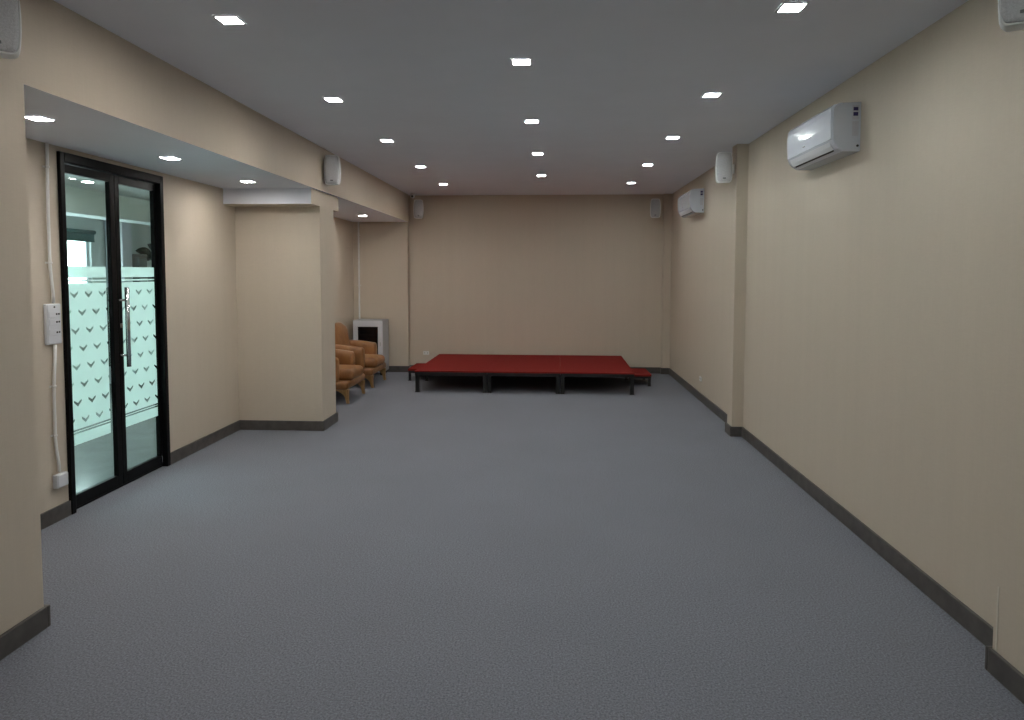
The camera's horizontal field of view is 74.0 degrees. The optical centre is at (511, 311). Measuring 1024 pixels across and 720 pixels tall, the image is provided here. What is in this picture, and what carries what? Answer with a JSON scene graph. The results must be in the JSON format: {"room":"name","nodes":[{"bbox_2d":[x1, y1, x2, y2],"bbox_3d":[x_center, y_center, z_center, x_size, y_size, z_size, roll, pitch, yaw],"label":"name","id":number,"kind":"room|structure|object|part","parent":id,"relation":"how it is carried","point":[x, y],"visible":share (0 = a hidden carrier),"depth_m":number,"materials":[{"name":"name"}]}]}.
{"room":"function hall","nodes":[
{"label":"function hall","id":0,"kind":"room"},
{"bbox_2d":[65,174,149,200],"bbox_3d":[-4.489,-1.452,7.499,3.170,0.200,10.200,0,3,3],"label":"ceiling","id":1,"kind":"structure","parent":0,"point":[70,180],"depth_m":7.38,"materials":[{"name":"white paint"}]},
{"bbox_2d":[81,180,94,182],"bbox_3d":[-4.279,-1.308,6.862,0.120,0.012,0.120,0,3,3],"label":"recessed light","id":2,"kind":"object","parent":1,"relation":"in","point":[85,181],"visible":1,"depth_m":6.83,"materials":[{"name":"white plastic"}]},
{"bbox_2d":[65,186,149,224],"bbox_3d":[-4.874,-1.214,7.534,0.300,0.280,10.000,0,3,3],"label":"ceiling beam","id":3,"kind":"structure","parent":1,"relation":"attached to","point":[80,202],"depth_m":7.80,"materials":[{"name":"white paint"}]},
{"bbox_2d":[66,215,150,386],"bbox_3d":[-5.998,-0.151,7.658,0.150,2.620,10.200,0,3,3],"label":"wall","id":4,"kind":"structure","parent":0,"point":[141,234],"depth_m":9.55,"materials":[{"name":"white paint"}]},
{"bbox_2d":[67,228,95,241],"bbox_3d":[-5.805,-1.022,9.138,0.056,0.163,0.580,0,3,3],"label":"roller blind","id":5,"kind":"object","parent":4,"relation":"attached to","point":[81,235],"visible":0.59,"depth_m":9.14,"materials":[{"name":"fabric"}]},
{"bbox_2d":[82,242,88,282],"bbox_3d":[-5.905,-0.696,9.162,0.060,0.780,0.510,0,3,3],"label":"window","id":6,"kind":"structure","parent":4,"relation":"in","point":[85,259],"depth_m":9.37,"materials":[{"name":"white glass"}]},
{"bbox_2d":[0,0,353,634],"bbox_3d":[-2.544,-0.084,4.605,1.055,2.840,12.700,0,3,3],"label":"wall","id":7,"kind":"structure","parent":0,"point":[200,245],"depth_m":4.27,"materials":[{"name":"beige paint"}]},
{"bbox_2d":[0,0,21,58],"bbox_3d":[-2.034,-1.144,2.687,0.158,0.292,0.227,-2,4,-35],"label":"wall speaker","id":8,"kind":"object","parent":7,"relation":"attached to","point":[10,10],"visible":1,"depth_m":2.63,"materials":[{"name":"grey plastic"}]},
{"bbox_2d":[42,143,54,302],"bbox_3d":[-2.914,-0.552,4.279,0.028,1.006,0.055,0,3,3],"label":"conduit pipe","id":9,"kind":"object","parent":7,"relation":"attached to","point":[46,166],"visible":1,"depth_m":4.27,"materials":[{"name":"white plastic"}]},
{"bbox_2d":[43,303,61,344],"bbox_3d":[-2.914,0.081,4.319,0.030,0.258,0.124,0,3,3],"label":"switch box","id":10,"kind":"object","parent":7,"relation":"attached to","point":[52,312],"visible":1,"depth_m":4.30,"materials":[{"name":"white plastic"}]},
{"bbox_2d":[49,345,60,471],"bbox_3d":[-2.916,0.623,4.338,0.028,0.822,0.062,0,3,3],"label":"conduit pipe","id":11,"kind":"object","parent":7,"relation":"attached to","point":[53,385],"visible":1,"depth_m":4.33,"materials":[{"name":"white plastic"}]},
{"bbox_2d":[53,471,68,488],"bbox_3d":[-2.911,1.088,4.387,0.038,0.088,0.100,0,3,3],"label":"junction box","id":12,"kind":"object","parent":7,"relation":"attached to","point":[60,479],"visible":1,"depth_m":4.36,"materials":[{"name":"white plastic"}]},
{"bbox_3d":[-2.894,1.088,4.386,0.004,0.076,0.088,0,3,3],"label":"plate","id":13,"kind":"part","parent":12,"relation":"part of","materials":[{"name":"white plastic"}]},
{"bbox_2d":[56,151,170,514],"bbox_3d":[-2.930,0.125,5.011,0.190,2.377,1.168,0,3,3],"label":"door","id":14,"kind":"structure","parent":7,"relation":"in","point":[118,328],"depth_m":5.00,"materials":[{"name":"black metal"}]},
{"bbox_3d":[-2.928,0.116,5.048,0.190,0.590,0.031,0,3,3],"label":"pull handle","id":15,"kind":"part","parent":14,"relation":"part of","materials":[{"name":"silver metal"}]},
{"bbox_2d":[0,412,337,660],"bbox_3d":[-2.458,1.286,4.668,0.913,0.098,12.682,0,3,3],"label":"baseboard","id":16,"kind":"structure","parent":7,"relation":"attached to","point":[31,626],"depth_m":5.68,"materials":[{"name":"grey wood"}]},
{"bbox_2d":[353,194,663,366],"bbox_3d":[-0.095,-0.438,10.948,5.220,2.840,0.265,0,3,3],"label":"wall","id":17,"kind":"structure","parent":0,"point":[477,274],"depth_m":10.90,"materials":[{"name":"beige paint"}]},
{"bbox_2d":[357,222,360,318],"bbox_3d":[-2.458,-0.285,10.943,0.050,2.289,0.031,0,3,3],"label":"conduit pipe","id":18,"kind":"object","parent":17,"relation":"attached to","point":[358,235],"visible":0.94,"depth_m":10.91,"materials":[{"name":"white plastic"}]},
{"bbox_2d":[413,200,423,218],"bbox_3d":[-1.486,-1.611,10.786,0.158,0.292,0.314,0,3,-9],"label":"wall speaker","id":19,"kind":"object","parent":17,"relation":"attached to","point":[418,209],"visible":1,"depth_m":10.64,"materials":[{"name":"grey plastic"}]},
{"bbox_2d":[387,365,668,373],"bbox_3d":[-0.031,0.936,10.938,5.042,0.098,0.133,0,3,3],"label":"baseboard","id":20,"kind":"structure","parent":17,"relation":"attached to","point":[657,370],"depth_m":10.86,"materials":[{"name":"grey wood"}]},
{"bbox_2d":[650,199,660,217],"bbox_3d":[2.234,-1.591,10.575,0.158,0.292,0.314,1,3,13],"label":"wall speaker","id":21,"kind":"object","parent":17,"relation":"attached to","point":[655,205],"visible":1,"depth_m":10.43,"materials":[{"name":"grey plastic"}]},
{"bbox_2d":[54,0,968,195],"bbox_3d":[-0.385,-1.554,4.456,5.370,0.120,13.115,0,3,3],"label":"ceiling","id":22,"kind":"structure","parent":0,"point":[606,83],"depth_m":4.21,"materials":[{"name":"paint"}]},
{"bbox_2d":[21,0,407,221],"bbox_3d":[-2.407,-1.420,6.910,1.055,0.430,7.940,0,3,3],"label":"beam","id":23,"kind":"structure","parent":22,"relation":"attached to","point":[109,97],"depth_m":4.14,"materials":[{"name":"beige paint"}]},
{"bbox_2d":[25,115,57,121],"bbox_3d":[-2.486,-1.013,3.571,0.120,0.006,0.120,0,3,3],"label":"recessed light","id":24,"kind":"object","parent":23,"relation":"attached to","point":[38,118],"visible":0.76,"depth_m":3.57,"materials":[{"name":"white plastic"}]},
{"bbox_2d":[25,117,52,120],"bbox_3d":[-2.486,-1.013,3.571,0.098,0.003,0.098,0,3,3],"label":"diffuser","id":25,"kind":"object","parent":24,"relation":"attached to","point":[30,118],"depth_m":3.57,"materials":[{"name":"white plastic"}]},
{"bbox_2d":[158,156,182,159],"bbox_3d":[-2.415,-1.082,4.807,0.120,0.006,0.120,0,3,3],"label":"recessed light","id":26,"kind":"object","parent":23,"relation":"attached to","point":[161,157],"visible":1,"depth_m":4.80,"materials":[{"name":"white plastic"}]},
{"bbox_2d":[163,157,179,159],"bbox_3d":[-2.415,-1.083,4.807,0.098,0.003,0.098,0,3,3],"label":"diffuser","id":27,"kind":"object","parent":26,"relation":"attached to","point":[166,158],"depth_m":4.81,"materials":[{"name":"white plastic"}]},
{"bbox_2d":[238,180,256,182],"bbox_3d":[-2.345,-1.151,6.034,0.120,0.006,0.120,0,3,3],"label":"recessed light","id":28,"kind":"object","parent":23,"relation":"attached to","point":[243,181],"visible":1,"depth_m":6.02,"materials":[{"name":"white plastic"}]},
{"bbox_2d":[324,155,340,184],"bbox_3d":[-1.793,-1.405,6.793,0.174,0.292,0.172,0,3,-3],"label":"wall speaker","id":29,"kind":"object","parent":23,"relation":"attached to","point":[332,164],"visible":1,"depth_m":6.71,"materials":[{"name":"grey plastic"}]},
{"bbox_2d":[212,15,246,24],"bbox_3d":[-1.384,-1.428,3.334,0.120,0.006,0.120,0,3,3],"label":"recessed light","id":30,"kind":"object","parent":22,"relation":"in","point":[223,19],"visible":1,"depth_m":3.33,"materials":[{"name":"white plastic"}]},
{"bbox_2d":[216,17,242,23],"bbox_3d":[-1.384,-1.429,3.334,0.098,0.003,0.098,0,3,3],"label":"diffuser","id":31,"kind":"object","parent":30,"relation":"attached to","point":[223,20],"depth_m":3.34,"materials":[{"name":"white plastic"}]},
{"bbox_2d":[323,97,343,101],"bbox_3d":[-1.278,-1.515,4.868,0.120,0.006,0.120,0,3,3],"label":"recessed light","id":32,"kind":"object","parent":22,"relation":"in","point":[328,99],"visible":1,"depth_m":4.86,"materials":[{"name":"white plastic"}]},
{"bbox_2d":[325,98,341,101],"bbox_3d":[-1.278,-1.515,4.868,0.098,0.003,0.098,0,3,3],"label":"diffuser","id":33,"kind":"object","parent":32,"relation":"attached to","point":[327,99],"depth_m":4.86,"materials":[{"name":"white plastic"}]},
{"bbox_2d":[379,139,393,141],"bbox_3d":[-1.174,-1.600,6.378,0.120,0.006,0.120,0,3,3],"label":"recessed light","id":34,"kind":"object","parent":22,"relation":"in","point":[381,140],"visible":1,"depth_m":6.36,"materials":[{"name":"white plastic"}]},
{"bbox_2d":[511,58,531,65],"bbox_3d":[0.056,-1.463,3.987,0.120,0.006,0.120,0,3,3],"label":"recessed light","id":35,"kind":"object","parent":22,"relation":"in","point":[515,61],"visible":1,"depth_m":3.98,"materials":[{"name":"white plastic"}]},
{"bbox_2d":[513,60,529,64],"bbox_3d":[0.056,-1.464,3.987,0.098,0.003,0.098,0,3,3],"label":"diffuser","id":36,"kind":"object","parent":35,"relation":"attached to","point":[515,62],"depth_m":4.00,"materials":[{"name":"white plastic"}]},
{"bbox_2d":[524,119,538,122],"bbox_3d":[0.163,-1.551,5.556,0.120,0.006,0.120,0,3,3],"label":"recessed light","id":37,"kind":"object","parent":22,"relation":"in","point":[532,120],"visible":1,"depth_m":5.55,"materials":[{"name":"white plastic"}]},
{"bbox_2d":[526,120,537,122],"bbox_3d":[0.163,-1.552,5.556,0.098,0.003,0.098,0,3,3],"label":"diffuser","id":38,"kind":"object","parent":37,"relation":"attached to","point":[527,121],"depth_m":5.55,"materials":[{"name":"white plastic"}]},
{"bbox_2d":[665,136,679,138],"bbox_3d":[1.468,-1.587,6.217,0.120,0.006,0.120,0,3,3],"label":"recessed light","id":39,"kind":"object","parent":22,"relation":"in","point":[667,137],"visible":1,"depth_m":6.20,"materials":[{"name":"white plastic"}]},
{"bbox_2d":[701,92,722,97],"bbox_3d":[1.388,-1.503,4.726,0.120,0.006,0.120,0,3,3],"label":"recessed light","id":40,"kind":"object","parent":22,"relation":"in","point":[714,94],"visible":1,"depth_m":4.72,"materials":[{"name":"white plastic"}]},
{"bbox_2d":[704,94,719,96],"bbox_3d":[1.388,-1.503,4.726,0.098,0.003,0.098,0,3,3],"label":"diffuser","id":41,"kind":"object","parent":40,"relation":"attached to","point":[705,95],"depth_m":4.73,"materials":[{"name":"white plastic"}]},
{"bbox_2d":[775,2,809,12],"bbox_3d":[1.304,-1.415,3.166,0.120,0.006,0.120,0,3,3],"label":"recessed light","id":42,"kind":"object","parent":22,"relation":"in","point":[785,7],"visible":1,"depth_m":3.16,"materials":[{"name":"white plastic"}]},
{"bbox_2d":[778,4,805,11],"bbox_3d":[1.304,-1.415,3.166,0.098,0.003,0.098,0,3,3],"label":"diffuser","id":43,"kind":"object","parent":42,"relation":"attached to","point":[783,7],"depth_m":3.16,"materials":[{"name":"white plastic"}]},
{"bbox_2d":[0,372,1023,719],"bbox_3d":[-1.934,1.356,5.379,8.540,0.120,14.450,0,3,3],"label":"floor","id":44,"kind":"structure","parent":0,"point":[449,549],"depth_m":3.52,"materials":[{"name":"grey carpet"}]},
{"bbox_2d":[105,220,135,383],"bbox_3d":[-5.655,-0.222,9.819,0.250,2.520,0.215,0,3,3],"label":"column lobby","id":45,"kind":"structure","parent":44,"relation":"on","point":[125,228],"depth_m":9.73,"materials":[{"name":"white paint"}]},
{"bbox_2d":[134,289,153,372],"bbox_3d":[-5.482,0.325,10.425,0.490,1.360,0.920,0,3,3],"label":"cabinet","id":46,"kind":"object","parent":44,"relation":"on","point":[149,292],"depth_m":9.98,"materials":[{"name":"white laminate"}]},
{"bbox_2d":[132,254,147,281],"bbox_3d":[-5.535,-0.589,10.040,0.208,0.505,0.208,0,3,3],"label":"storage box","id":47,"kind":"object","parent":46,"relation":"on","point":[138,260],"visible":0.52,"depth_m":9.95,"materials":[{"name":"grey plastic"}]},
{"bbox_3d":[-5.535,-0.816,10.027,0.208,0.050,0.208,0,3,3],"label":"lid","id":48,"kind":"part","parent":47,"relation":"part of","materials":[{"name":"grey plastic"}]},
{"bbox_2d":[136,244,151,281],"bbox_3d":[-5.409,-0.707,10.439,0.488,0.696,0.693,-1,3,-14],"label":"potted plant","id":49,"kind":"object","parent":46,"relation":"on","point":[143,250],"visible":0.18,"depth_m":10.24,"materials":[{"name":"green plant"}]},
{"bbox_2d":[235,206,335,420],"bbox_3d":[-2.338,0.067,7.075,0.867,2.262,0.430,0,3,3],"label":"column","id":50,"kind":"structure","parent":44,"relation":"on","point":[285,254],"depth_m":6.87,"materials":[{"name":"beige paint"}]},
{"bbox_2d":[223,188,337,211],"bbox_3d":[-2.338,-1.134,6.972,0.868,0.148,0.840,0,3,3],"label":"beam","id":51,"kind":"structure","parent":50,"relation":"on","point":[243,196],"depth_m":6.56,"materials":[{"name":"white paint"}]},
{"bbox_2d":[335,349,364,403],"bbox_3d":[-2.299,0.673,8.672,0.700,0.872,0.836,0,3,3],"label":"armchair","id":52,"kind":"object","parent":44,"relation":"on","point":[348,374],"visible":0.41,"depth_m":8.54,"materials":[{"name":"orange leather"}]},
{"bbox_3d":[-2.381,0.703,8.339,0.513,0.360,0.160,0,3,3],"label":"armrest","id":53,"kind":"part","parent":52,"relation":"part of","materials":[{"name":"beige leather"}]},
{"bbox_3d":[-2.086,1.040,8.327,0.188,0.178,0.068,0,3,3],"label":"leg","id":54,"kind":"part","parent":52,"relation":"part of","materials":[{"name":"brown wood"}]},
{"bbox_3d":[-2.343,0.664,9.013,0.513,0.360,0.160,0,3,3],"label":"armrest","id":55,"kind":"part","parent":52,"relation":"part of","materials":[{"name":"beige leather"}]},
{"bbox_3d":[-2.296,0.888,8.684,0.645,0.096,0.810,0,3,3],"label":"seat","id":56,"kind":"part","parent":52,"relation":"part of","materials":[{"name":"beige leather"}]},
{"bbox_2d":[339,365,363,379],"bbox_3d":[-2.249,0.772,8.675,0.600,0.166,0.524,0,3,3],"label":"seat cushion","id":57,"kind":"object","parent":52,"relation":"on","point":[346,372],"depth_m":8.51,"materials":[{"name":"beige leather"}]},
{"bbox_3d":[-2.046,1.001,9.029,0.188,0.178,0.068,0,3,3],"label":"leg","id":58,"kind":"part","parent":52,"relation":"part of","materials":[{"name":"brown wood"}]},
{"bbox_2d":[335,322,385,387],"bbox_3d":[-2.233,0.608,9.818,0.700,0.872,0.836,0,3,3],"label":"armchair","id":59,"kind":"object","parent":44,"relation":"on","point":[366,355],"visible":0.5,"depth_m":9.63,"materials":[{"name":"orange leather"}]},
{"bbox_3d":[-2.465,0.487,9.825,0.235,0.632,0.690,0,3,3],"label":"backrest","id":60,"kind":"part","parent":59,"relation":"part of","materials":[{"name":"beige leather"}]},
{"bbox_3d":[-2.316,0.638,9.485,0.513,0.360,0.160,0,3,3],"label":"armrest","id":61,"kind":"part","parent":59,"relation":"part of","materials":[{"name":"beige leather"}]},
{"bbox_3d":[-2.277,0.600,10.159,0.513,0.360,0.160,0,3,3],"label":"armrest","id":62,"kind":"part","parent":59,"relation":"part of","materials":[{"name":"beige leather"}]},
{"bbox_3d":[-2.020,0.976,9.473,0.188,0.178,0.068,0,3,3],"label":"leg","id":63,"kind":"part","parent":59,"relation":"part of","materials":[{"name":"brown wood"}]},
{"bbox_3d":[-2.231,0.824,9.830,0.645,0.096,0.810,0,3,3],"label":"seat","id":64,"kind":"part","parent":59,"relation":"part of","materials":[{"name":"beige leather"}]},
{"bbox_2d":[365,354,384,367],"bbox_3d":[-2.183,0.708,9.821,0.600,0.166,0.524,0,3,3],"label":"seat cushion","id":65,"kind":"object","parent":59,"relation":"on","point":[371,360],"depth_m":9.63,"materials":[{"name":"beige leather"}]},
{"bbox_3d":[-1.980,0.936,10.175,0.188,0.178,0.068,0,3,3],"label":"leg","id":66,"kind":"part","parent":59,"relation":"part of","materials":[{"name":"brown wood"}]},
{"bbox_2d":[353,319,388,374],"bbox_3d":[-2.229,0.560,10.762,0.470,0.862,0.393,0,3,3],"label":"fireplace","id":67,"kind":"object","parent":44,"relation":"on","point":[371,330],"visible":0.49,"depth_m":10.57,"materials":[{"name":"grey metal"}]},
{"bbox_3d":[-2.239,0.545,10.581,0.466,0.804,0.018,0,3,3],"label":"door","id":68,"kind":"part","parent":67,"relation":"part of","materials":[{"name":"white plastic"}]},
{"bbox_3d":[-2.239,0.545,10.581,0.318,0.616,0.006,0,3,3],"label":"glass pane","id":69,"kind":"part","parent":67,"relation":"part of","materials":[{"name":"black glass"}]},
{"bbox_2d":[408,363,428,380],"bbox_3d":[-1.374,0.924,10.404,0.305,0.178,0.640,0,3,3],"label":"step","id":70,"kind":"structure","parent":44,"relation":"on","point":[416,366],"depth_m":10.10,"materials":[{"name":"red carpet"}]},
{"bbox_2d":[415,354,498,392],"bbox_3d":[-0.755,0.889,10.020,0.972,0.292,1.888,0,3,4],"label":"stage platform","id":71,"kind":"object","parent":44,"relation":"on","point":[442,364],"visible":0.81,"depth_m":9.52,"materials":[{"name":"red carpet"}]},
{"bbox_3d":[-1.271,0.942,9.145,0.048,0.264,0.048,0,3,4],"label":"leg","id":72,"kind":"part","parent":71,"relation":"part of","materials":[{"name":"black metal"}]},
{"bbox_3d":[-0.754,0.784,10.014,0.966,0.044,1.884,0,3,4],"label":"frame","id":73,"kind":"part","parent":71,"relation":"part of","materials":[{"name":"black metal"}]},
{"bbox_3d":[-0.361,0.947,9.083,0.048,0.264,0.048,0,3,4],"label":"leg","id":74,"kind":"part","parent":71,"relation":"part of","materials":[{"name":"black metal"}]},
{"bbox_2d":[487,355,559,393],"bbox_3d":[0.216,0.895,9.955,0.972,0.292,1.888,0,3,4],"label":"stage platform","id":75,"kind":"object","parent":44,"relation":"on","point":[504,365],"visible":1,"depth_m":9.43,"materials":[{"name":"red carpet"}]},
{"bbox_3d":[-0.301,0.948,9.079,0.048,0.264,0.048,0,3,4],"label":"leg","id":76,"kind":"part","parent":75,"relation":"part of","materials":[{"name":"black metal"}]},
{"bbox_3d":[0.216,0.789,9.949,0.966,0.044,1.884,0,3,4],"label":"frame","id":77,"kind":"part","parent":75,"relation":"part of","materials":[{"name":"black metal"}]},
{"bbox_3d":[0.609,0.952,9.018,0.048,0.264,0.048,0,3,4],"label":"leg","id":78,"kind":"part","parent":75,"relation":"part of","materials":[{"name":"black metal"}]},
{"bbox_2d":[560,355,634,394],"bbox_3d":[1.186,0.900,9.889,0.972,0.292,1.888,0,3,4],"label":"stage platform","id":79,"kind":"object","parent":44,"relation":"on","point":[570,365],"visible":0.98,"depth_m":9.43,"materials":[{"name":"red carpet"}]},
{"bbox_3d":[0.670,0.953,9.014,0.048,0.264,0.048,0,3,4],"label":"leg","id":80,"kind":"part","parent":79,"relation":"part of","materials":[{"name":"black metal"}]},
{"bbox_3d":[1.186,0.794,9.883,0.966,0.044,1.884,0,3,4],"label":"frame","id":81,"kind":"part","parent":79,"relation":"part of","materials":[{"name":"black metal"}]},
{"bbox_3d":[1.580,0.958,8.952,0.048,0.264,0.048,0,3,4],"label":"leg","id":82,"kind":"part","parent":79,"relation":"part of","materials":[{"name":"black metal"}]},
{"bbox_2d":[625,368,651,385],"bbox_3d":[1.833,0.959,9.931,0.315,0.170,0.620,0,3,3],"label":"step","id":83,"kind":"structure","parent":44,"relation":"on","point":[640,373],"depth_m":9.63,"materials":[{"name":"red carpet"}]},
{"bbox_3d":[1.833,0.921,9.929,0.303,0.032,0.608,0,3,3],"label":"frame","id":84,"kind":"part","parent":83,"relation":"part of","materials":[{"name":"black metal"}]},
{"bbox_2d":[661,194,671,367],"bbox_3d":[2.445,-0.423,10.756,0.125,2.840,0.060,0,3,3],"label":"column","id":85,"kind":"structure","parent":44,"relation":"on","point":[667,199],"depth_m":10.72,"materials":[{"name":"beige paint"}]},
{"bbox_2d":[727,144,748,426],"bbox_3d":[2.220,-0.194,6.689,0.110,2.840,0.170,0,3,3],"label":"column","id":86,"kind":"structure","parent":44,"relation":"on","point":[740,152],"depth_m":6.62,"materials":[{"name":"beige paint"}]},
{"bbox_2d":[715,152,734,182],"bbox_3d":[2.065,-1.388,6.593,0.191,0.292,0.171,1,3,8],"label":"wall speaker","id":87,"kind":"object","parent":86,"relation":"attached to","point":[724,166],"visible":1,"depth_m":6.52,"materials":[{"name":"grey plastic"}]},
{"bbox_2d":[993,30,1023,674],"bbox_3d":[1.978,0.044,2.458,0.110,2.840,0.400,0,3,3],"label":"column","id":88,"kind":"structure","parent":44,"relation":"on","point":[1009,577],"depth_m":2.61,"materials":[{"name":"beige paint"}]},
{"bbox_2d":[998,0,1023,31],"bbox_3d":[1.853,-1.168,2.460,0.158,0.292,0.179,2,4,33],"label":"wall speaker","id":89,"kind":"object","parent":88,"relation":"attached to","point":[1010,12],"visible":1,"depth_m":2.42,"materials":[{"name":"grey plastic"}]},
{"bbox_2d":[1001,0,1023,22],"bbox_3d":[1.808,-1.164,2.392,0.142,0.275,0.013,2,4,33],"label":"grille","id":90,"kind":"object","parent":89,"relation":"attached to","point":[1012,11],"depth_m":2.41,"materials":[{"name":"white plastic"}]},
{"bbox_2d":[670,0,1018,625],"bbox_3d":[2.219,-0.064,4.391,0.150,2.840,13.115,0,3,3],"label":"wall","id":91,"kind":"structure","parent":0,"point":[877,274],"depth_m":3.77,"materials":[{"name":"beige paint"}]},
{"bbox_2d":[678,188,703,217],"bbox_3d":[2.314,-1.396,8.826,0.176,0.301,0.823,0,3,3],"label":"air conditioner","id":92,"kind":"object","parent":91,"relation":"attached to","point":[691,203],"visible":1,"depth_m":8.44,"materials":[{"name":"white plastic"}]},
{"bbox_3d":[2.241,-1.428,8.830,0.027,0.211,0.792,0,3,3],"label":"panel","id":93,"kind":"part","parent":92,"relation":"part of","materials":[{"name":"white plastic"}]},
{"bbox_2d":[787,102,860,169],"bbox_3d":[2.070,-1.155,4.565,0.176,0.301,0.803,0,3,3],"label":"air conditioner","id":94,"kind":"object","parent":91,"relation":"attached to","point":[833,134],"visible":1,"depth_m":4.31,"materials":[{"name":"white plastic"}]},
{"bbox_3d":[1.997,-1.188,4.569,0.027,0.211,0.772,0,3,3],"label":"panel","id":95,"kind":"part","parent":94,"relation":"part of","materials":[{"name":"white plastic"}]},
{"bbox_2d":[796,150,833,167],"bbox_3d":[2.027,-1.022,4.577,0.004,0.012,0.660,0,3,3],"label":"air vent","id":96,"kind":"object","parent":94,"relation":"attached to","point":[818,155],"depth_m":4.56,"materials":[{"name":"white plastic"}]},
{"bbox_2d":[853,107,857,115],"bbox_3d":[2.103,-1.223,4.158,0.028,0.053,0.001,0,3,3],"label":"print","id":97,"kind":"object","parent":94,"relation":"attached to","point":[855,109],"depth_m":4.16,"materials":[{"name":"purple"}]},
{"bbox_2d":[852,121,858,135],"bbox_3d":[2.104,-1.121,4.167,0.038,0.089,0.006,0,3,3],"label":"sticker","id":98,"kind":"object","parent":94,"relation":"attached to","point":[855,124],"depth_m":4.16,"materials":[{"name":"paper"}]},
{"bbox_2d":[669,368,1023,703],"bbox_3d":[2.076,1.306,4.447,0.128,0.098,12.755,0,3,3],"label":"baseboard","id":99,"kind":"structure","parent":91,"relation":"attached to","point":[1012,679],"depth_m":3.62,"materials":[{"name":"grey wood"}]},
{"bbox_2d":[995,587,999,650],"bbox_3d":[1.930,1.222,2.704,0.002,0.260,0.008,0,3,3],"label":"trim","id":100,"kind":"structure","parent":91,"relation":"attached to","point":[998,590],"depth_m":2.70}
]}

